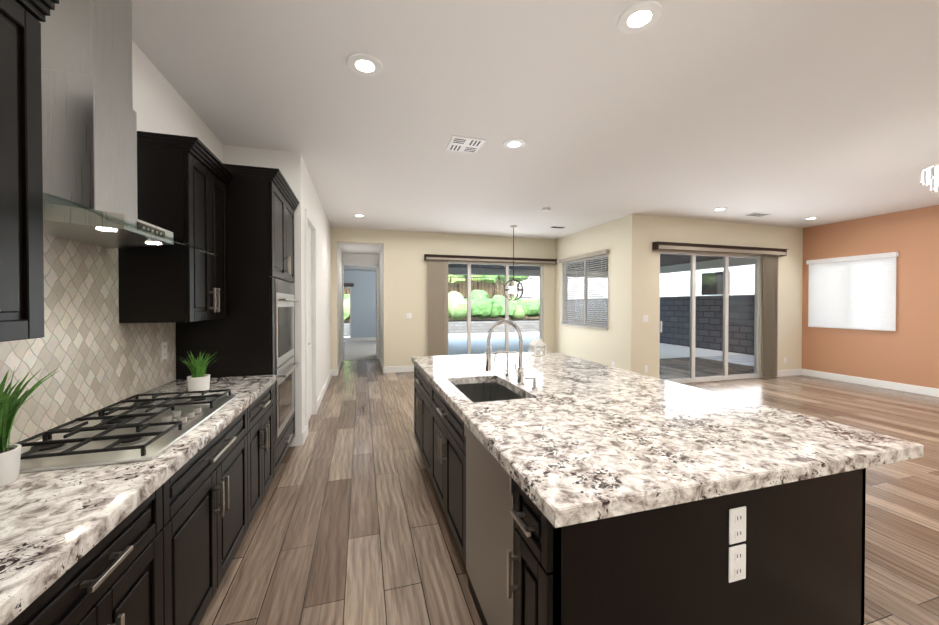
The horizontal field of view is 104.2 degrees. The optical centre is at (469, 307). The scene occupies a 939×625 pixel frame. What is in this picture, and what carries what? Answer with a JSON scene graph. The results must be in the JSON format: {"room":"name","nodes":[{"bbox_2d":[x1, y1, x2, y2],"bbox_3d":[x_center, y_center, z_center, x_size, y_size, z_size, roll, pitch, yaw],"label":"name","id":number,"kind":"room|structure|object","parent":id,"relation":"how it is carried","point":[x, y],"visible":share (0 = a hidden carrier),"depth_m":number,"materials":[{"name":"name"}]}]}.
{"room":"kitchen","nodes":[
{"label":"kitchen","id":0,"kind":"room"},
{"bbox_2d":[118,40,222,393],"bbox_3d":[-1.984,-0.063,1.976,0.120,3.000,3.270,0,1,-16],"label":"wall","id":1,"kind":"structure","parent":0,"point":[161,105],"depth_m":2.45,"materials":[{"name":"white paint"}]},
{"bbox_2d":[0,0,55,341],"bbox_3d":[-1.395,-0.402,0.785,0.331,1.001,0.640,0,1,-16],"label":"upper cabinet","id":2,"kind":"object","parent":1,"relation":"attached to","point":[25,25],"depth_m":1.08,"materials":[{"name":"black wood"}]},
{"bbox_2d":[36,0,132,103],"bbox_3d":[-1.660,-1.230,1.544,0.255,0.625,0.270,0,1,-16],"label":"range hood","id":3,"kind":"object","parent":1,"relation":"attached to","point":[97,34],"depth_m":1.48,"materials":[{"name":"silver metal"}]},
{"bbox_2d":[0,234,175,443],"bbox_3d":[-1.786,0.103,1.525,0.004,0.843,2.270,0,1,-16],"label":"backsplash","id":4,"kind":"structure","parent":1,"relation":"attached to","point":[93,350],"depth_m":1.74,"materials":[{"name":"tile"}]},
{"bbox_2d":[161,342,166,359],"bbox_3d":[-2.055,0.293,2.464,0.009,0.115,0.072,0,1,-16],"label":"outlet","id":5,"kind":"object","parent":4,"relation":"attached to","point":[164,345],"depth_m":2.45,"materials":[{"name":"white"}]},
{"bbox_2d":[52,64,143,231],"bbox_3d":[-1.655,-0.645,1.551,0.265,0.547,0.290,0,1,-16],"label":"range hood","id":6,"kind":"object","parent":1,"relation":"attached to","point":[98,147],"depth_m":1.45,"materials":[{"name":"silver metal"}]},
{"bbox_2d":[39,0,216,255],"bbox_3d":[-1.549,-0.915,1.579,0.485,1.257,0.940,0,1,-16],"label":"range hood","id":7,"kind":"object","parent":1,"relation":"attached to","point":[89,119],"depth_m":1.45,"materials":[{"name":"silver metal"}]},
{"bbox_2d":[112,140,227,323],"bbox_3d":[-1.856,-0.417,2.351,0.331,1.001,0.625,0,1,-16],"label":"upper cabinet","id":8,"kind":"object","parent":1,"relation":"attached to","point":[173,270],"depth_m":2.08,"materials":[{"name":"black wood"}]},
{"bbox_2d":[289,209,938,446],"bbox_3d":[1.428,0.135,6.021,11.130,2.525,19.200,0,1,-16],"label":"baseboard","id":9,"kind":"structure","parent":1,"relation":"attached to","point":[299,439],"depth_m":6.11,"materials":[{"name":"white wood"}]},
{"bbox_2d":[223,145,330,432],"bbox_3d":[-2.591,-0.097,5.471,0.690,3.000,3.780,0,1,-16],"label":"wall","id":10,"kind":"structure","parent":0,"point":[291,167],"depth_m":3.90,"materials":[{"name":"white paint"}]},
{"bbox_2d":[308,226,311,421],"bbox_3d":[-1.945,0.200,4.424,0.098,2.403,0.750,0,1,-16],"label":"pantry door","id":11,"kind":"structure","parent":10,"relation":"in","point":[309,336],"depth_m":4.58,"materials":[{"name":"white wood"}]},
{"bbox_2d":[337,242,343,367],"bbox_3d":[-3.062,-0.006,8.524,0.150,2.760,2.100,0,1,-16],"label":"wall","id":12,"kind":"structure","parent":0,"point":[340,256],"depth_m":8.32,"materials":[{"name":"white paint"}]},
{"bbox_2d":[344,270,375,337],"bbox_3d":[-4.625,-0.063,14.308,4.200,2.760,0.120,0,1,-16],"label":"wall","id":13,"kind":"structure","parent":0,"point":[363,306],"depth_m":14.36,"materials":[{"name":"grey"}]},
{"bbox_2d":[344,283,353,337],"bbox_3d":[-4.913,0.151,14.139,0.850,2.165,0.215,0,1,-16],"label":"bedroom window","id":14,"kind":"structure","parent":13,"relation":"in","point":[348,284],"depth_m":14.27,"materials":[{"name":"plastic"}]},
{"bbox_2d":[344,340,376,359],"bbox_3d":[-3.902,1.389,11.866,4.200,0.104,5.000,0,1,-16],"label":"floor","id":15,"kind":"structure","parent":0,"point":[355,350],"depth_m":11.37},
{"bbox_2d":[344,253,376,266],"bbox_3d":[-2.867,-0.017,9.613,0.840,2.760,0.120,0,1,-16],"label":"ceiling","id":16,"kind":"structure","parent":0,"point":[359,258],"depth_m":9.54,"materials":[{"name":"white paint"}]},
{"bbox_2d":[377,245,383,365],"bbox_3d":[-2.084,-0.009,8.812,0.150,2.760,2.100,0,1,-16],"label":"wall","id":17,"kind":"structure","parent":0,"point":[379,256],"depth_m":8.62,"materials":[{"name":"white paint"}]},
{"bbox_2d":[376,268,376,354],"bbox_3d":[-2.572,0.131,10.186,0.040,2.428,0.790,0,1,-16],"label":"bedroom door","id":18,"kind":"structure","parent":17,"relation":"in","point":[376,311],"depth_m":10.13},
{"bbox_2d":[331,227,554,368],"bbox_3d":[-0.389,-0.123,8.152,5.290,3.000,0.120,0,1,-16],"label":"wall","id":19,"kind":"structure","parent":0,"point":[405,268],"depth_m":7.85,"materials":[{"name":"beige paint"}]},
{"bbox_2d":[406,313,411,317],"bbox_3d":[-1.296,0.180,7.821,0.115,0.115,0.010,0,1,-16],"label":"light switch","id":20,"kind":"object","parent":19,"relation":"attached to","point":[408,315],"depth_m":7.82,"materials":[{"name":"white plastic"}]},
{"bbox_2d":[428,260,447,355],"bbox_3d":[-0.683,0.169,7.949,0.462,2.360,0.035,0,1,-16],"label":"blinds","id":21,"kind":"object","parent":19,"relation":"attached to","point":[437,308],"visible":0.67,"depth_m":7.94,"materials":[{"name":"beige fabric"}]},
{"bbox_2d":[424,254,556,264],"bbox_3d":[0.546,-1.079,8.287,3.169,0.119,0.125,0,1,-16],"label":"valance","id":22,"kind":"object","parent":19,"relation":"attached to","point":[485,259],"visible":1,"depth_m":8.19,"materials":[{"name":"brown wood"}]},
{"bbox_2d":[448,261,542,354],"bbox_3d":[0.425,0.175,8.400,2.742,2.393,0.070,0,1,-16],"label":"sliding door","id":23,"kind":"structure","parent":19,"relation":"in","point":[506,310],"depth_m":8.49,"materials":[{"name":"glass"}]},
{"bbox_2d":[132,0,938,270],"bbox_3d":[1.504,-1.542,5.975,11.260,0.360,19.300,0,1,-16],"label":"ceiling","id":24,"kind":"structure","parent":0,"point":[789,113],"depth_m":2.82,"materials":[{"name":"white paint"}]},
{"bbox_2d":[347,53,382,76],"bbox_3d":[-0.671,-1.561,2.353,0.217,0.009,0.230,0,1,-16],"label":"recessed light","id":25,"kind":"object","parent":24,"relation":"in","point":[363,64],"depth_m":2.35,"materials":[{"name":"white"}]},
{"bbox_2d":[445,136,485,153],"bbox_3d":[-0.043,-1.559,3.477,0.313,0.035,0.324,0,1,-16],"label":"ceiling vent","id":26,"kind":"object","parent":24,"relation":"in","point":[464,144],"depth_m":3.53,"materials":[{"name":"white metal"}]},
{"bbox_2d":[503,225,523,300],"bbox_3d":[0.876,-0.872,7.267,0.424,1.483,0.428,0,1,-16],"label":"pendant light","id":27,"kind":"object","parent":24,"relation":"hanging from","point":[513,289],"visible":1,"depth_m":7.25,"materials":[{"name":"silver metal"}]},
{"bbox_2d":[503,138,525,148],"bbox_3d":[0.429,-1.572,3.507,0.220,0.009,0.232,0,1,-16],"label":"recessed light","id":28,"kind":"object","parent":24,"relation":"in","point":[515,143],"depth_m":3.51,"materials":[{"name":"white"}]},
{"bbox_2d":[617,0,662,33],"bbox_3d":[0.911,-1.557,1.964,0.225,0.009,0.227,0,1,-16],"label":"recessed light","id":29,"kind":"object","parent":24,"relation":"in","point":[639,17],"depth_m":1.96,"materials":[{"name":"white"}]},
{"bbox_2d":[744,212,770,216],"bbox_3d":[4.869,-1.586,6.189,0.412,0.035,0.209,0,1,-16],"label":"ceiling vent","id":30,"kind":"object","parent":24,"relation":"in","point":[755,214],"depth_m":6.29,"materials":[{"name":"white metal"}]},
{"bbox_2d":[920,164,938,191],"bbox_3d":[4.656,-1.194,3.310,0.732,0.763,0.732,0,1,-16],"label":"crystal chandelier","id":31,"kind":"object","parent":24,"relation":"hanging from","point":[926,178],"visible":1,"depth_m":3.48,"materials":[{"name":"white glass"}]},
{"bbox_2d":[199,357,938,624],"bbox_3d":[2.728,1.470,3.759,10.180,0.100,14.300,0,1,-16],"label":"floor","id":32,"kind":"structure","parent":0,"point":[349,524],"depth_m":2.48,"materials":[{"name":"brown wood"}]},
{"bbox_2d":[12,472,179,624],"bbox_3d":[-1.265,1.016,0.879,0.626,0.864,0.720,0,1,-16],"label":"base cabinet","id":33,"kind":"object","parent":32,"relation":"on","point":[139,509],"depth_m":1.08,"materials":[{"name":"black wood"}]},
{"bbox_2d":[180,408,255,624],"bbox_3d":[-1.485,1.008,1.628,0.626,0.864,1.079,0,1,-16],"label":"base cabinet","id":34,"kind":"object","parent":32,"relation":"on","point":[218,488],"depth_m":1.67,"materials":[{"name":"black wood"}]},
{"bbox_2d":[0,376,275,624],"bbox_3d":[-1.469,0.551,1.620,0.655,0.051,2.274,0,1,-16],"label":"countertop","id":35,"kind":"structure","parent":34,"relation":"on","point":[80,480],"depth_m":1.18,"materials":[{"name":"white stone"}]},
{"bbox_2d":[0,368,59,486],"bbox_3d":[-1.446,0.345,1.099,0.254,0.368,0.359,0,1,-16],"label":"grass plant","id":36,"kind":"object","parent":35,"relation":"on","point":[10,454],"visible":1,"depth_m":1.11,"materials":[{"name":"plant"}]},
{"bbox_2d":[14,389,237,472],"bbox_3d":[-1.468,0.499,1.627,0.510,0.052,0.910,0,1,-16],"label":"cooktop","id":37,"kind":"object","parent":35,"relation":"in","point":[137,431],"depth_m":1.44,"materials":[{"name":"silver metal"}]},
{"bbox_2d":[178,351,216,390],"bbox_3d":[-1.671,0.392,2.276,0.222,0.253,0.219,0,1,-16],"label":"grass plant","id":38,"kind":"object","parent":35,"relation":"on","point":[198,379],"visible":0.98,"depth_m":2.23,"materials":[{"name":"plant"}]},
{"bbox_2d":[176,168,299,471],"bbox_3d":[-1.936,0.214,3.173,0.639,2.422,0.965,0,1,-16],"label":"tall cabinet","id":39,"kind":"object","parent":32,"relation":"on","point":[257,338],"depth_m":2.77,"materials":[{"name":"black wood"}]},
{"bbox_2d":[252,384,275,510],"bbox_3d":[-1.704,1.001,2.371,0.626,0.864,0.710,0,1,-16],"label":"base cabinet","id":40,"kind":"object","parent":32,"relation":"on","point":[264,410],"depth_m":2.52,"materials":[{"name":"black wood"}]},
{"bbox_2d":[413,363,865,624],"bbox_3d":[0.471,1.000,2.551,1.410,0.865,2.792,0,1,-16],"label":"kitchen island","id":41,"kind":"object","parent":32,"relation":"on","point":[793,554],"depth_m":1.27,"materials":[{"name":"black"}]},
{"bbox_2d":[411,355,702,530],"bbox_3d":[0.052,0.543,2.420,0.485,0.050,2.890,0,1,-16],"label":"island countertop","id":42,"kind":"structure","parent":41,"relation":"on","point":[579,473],"depth_m":1.28,"materials":[{"name":"white stone"}]},
{"bbox_2d":[463,351,922,498],"bbox_3d":[0.810,0.541,2.643,1.095,0.050,2.890,0,1,-16],"label":"island countertop","id":43,"kind":"structure","parent":41,"relation":"on","point":[733,446],"depth_m":1.60,"materials":[{"name":"white stone"}]},
{"bbox_2d":[454,382,524,402],"bbox_3d":[0.112,0.674,2.386,0.402,0.210,0.692,0,1,-16],"label":"sink basin","id":44,"kind":"object","parent":43,"relation":"in","point":[475,391],"depth_m":2.72,"materials":[{"name":"black metal"}]},
{"bbox_2d":[485,319,537,391],"bbox_3d":[0.231,0.299,2.463,0.286,0.438,0.503,0,1,-16],"label":"faucet","id":45,"kind":"object","parent":43,"relation":"on","point":[518,383],"depth_m":2.45,"materials":[{"name":"silver metal"}]},
{"bbox_2d":[529,338,545,355],"bbox_3d":[0.712,0.400,3.832,0.144,0.205,0.144,0,1,-16],"label":"house","id":46,"kind":"object","parent":43,"relation":"on","point":[535,342],"visible":1,"depth_m":3.79,"materials":[{"name":"ceramic"}]},
{"bbox_2d":[555,216,626,369],"bbox_3d":[2.461,-0.118,7.626,0.120,3.000,2.500,0,1,-16],"label":"wall","id":47,"kind":"structure","parent":0,"point":[608,346],"depth_m":7.05,"materials":[{"name":"beige paint"}]},
{"bbox_2d":[564,254,607,327],"bbox_3d":[2.442,-0.308,7.686,0.060,1.412,1.602,0,1,-16],"label":"window","id":48,"kind":"structure","parent":47,"relation":"in","point":[580,288],"depth_m":7.68,"materials":[{"name":"glass"}]},
{"bbox_2d":[559,249,608,328],"bbox_3d":[2.347,-0.343,7.658,0.071,1.500,1.690,0,1,-16],"label":"window blinds","id":49,"kind":"object","parent":48,"relation":"attached to","point":[581,304],"visible":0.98,"depth_m":7.54,"materials":[{"name":"plastic"}]},
{"bbox_2d":[626,214,802,377],"bbox_3d":[4.836,-0.111,6.960,4.300,3.000,0.120,0,1,-16],"label":"wall","id":50,"kind":"structure","parent":0,"point":[644,232],"depth_m":6.66,"materials":[{"name":"beige paint"}]},
{"bbox_2d":[643,315,647,321],"bbox_3d":[3.070,0.195,6.375,0.115,0.115,0.010,0,1,-16],"label":"light switch","id":51,"kind":"object","parent":50,"relation":"attached to","point":[645,317],"depth_m":6.37,"materials":[{"name":"white plastic"}]},
{"bbox_2d":[659,251,759,383],"bbox_3d":[4.513,0.190,6.873,2.462,2.393,0.070,0,1,-16],"label":"sliding glass door","id":52,"kind":"structure","parent":50,"relation":"in","point":[726,308],"depth_m":6.95,"materials":[{"name":"glass"}]},
{"bbox_2d":[652,241,787,256],"bbox_3d":[4.718,-1.072,6.784,3.144,0.134,0.125,0,1,-16],"label":"valance","id":53,"kind":"object","parent":50,"relation":"attached to","point":[659,245],"visible":1,"depth_m":6.67,"materials":[{"name":"brown wood"}]},
{"bbox_2d":[762,255,777,376],"bbox_3d":[5.885,0.177,7.152,0.452,2.360,0.035,0,1,-16],"label":"vertical blinds","id":54,"kind":"object","parent":50,"relation":"attached to","point":[770,320],"visible":1,"depth_m":7.14,"materials":[{"name":"beige fabric"}]},
{"bbox_2d":[802,205,938,388],"bbox_3d":[8.196,-0.072,2.946,0.120,3.000,9.480,0,1,-16],"label":"wall","id":55,"kind":"structure","parent":0,"point":[906,351],"depth_m":6.20,"materials":[{"name":"orange paint"}]},
{"bbox_2d":[806,252,898,330],"bbox_3d":[6.975,-0.269,6.739,0.071,1.330,1.290,0,1,-16],"label":"window blinds","id":56,"kind":"object","parent":55,"relation":"attached to","point":[854,292],"visible":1,"depth_m":6.66,"materials":[{"name":"white fabric"}]},
{"label":"outside","id":57,"kind":"structure","parent":0,"visible":0},
{"bbox_2d":[344,331,753,365],"bbox_3d":[3.997,1.350,18.674,42.000,0.090,46.000,0,1,-16],"label":"patio","id":58,"kind":"structure","parent":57,"point":[496,338],"depth_m":12.43,"materials":[{"name":"concrete"}]},
{"bbox_2d":[344,279,539,335],"bbox_3d":[-7.802,-0.868,24.561,22.700,4.230,16.000,0,1,-16],"label":"wall","id":59,"kind":"structure","parent":58,"relation":"on","point":[527,322],"depth_m":19.56,"materials":[{"name":"stone"}]},
{"bbox_2d":[344,274,539,320],"bbox_3d":[-4.759,-1.639,20.654,20.782,4.667,6.399,0,1,-16],"label":"garden plants","id":60,"kind":"object","parent":59,"relation":"on","point":[523,310],"depth_m":19.80,"materials":[{"name":"green plant"}]},
{"bbox_2d":[451,277,531,299],"bbox_3d":[-5.718,-1.117,20.116,20.210,1.345,0.030,0,1,-16],"label":"fence","id":61,"kind":"object","parent":59,"relation":"on","point":[496,284],"depth_m":22.27,"materials":[{"name":"brown wood"}]},
{"bbox_2d":[519,265,754,299],"bbox_3d":[8.428,-1.713,18.907,0.350,6.030,28.000,0,1,-16],"label":"wall","id":62,"kind":"structure","parent":58,"relation":"on","point":[710,278],"depth_m":15.48,"materials":[{"name":"white paint"}]},
{"bbox_2d":[567,295,754,354],"bbox_3d":[6.337,0.443,17.269,0.200,1.750,22.000,0,1,-16],"label":"wall","id":63,"kind":"structure","parent":58,"relation":"on","point":[668,317],"depth_m":11.98,"materials":[{"name":"grey brick"}]},
{"bbox_3d":[7.255,0.081,11.844,0.300,2.580,7.820,0,1,-16],"label":"patio column","id":64,"kind":"structure","parent":0,"visible":0},
{"bbox_2d":[448,254,754,277],"bbox_3d":[2.680,-1.421,10.498,9.930,0.450,7.890,0,1,-16],"label":"roof","id":65,"kind":"structure","parent":64,"relation":"on","point":[680,266],"depth_m":12.84,"materials":[{"name":"white paint"}]}
]}

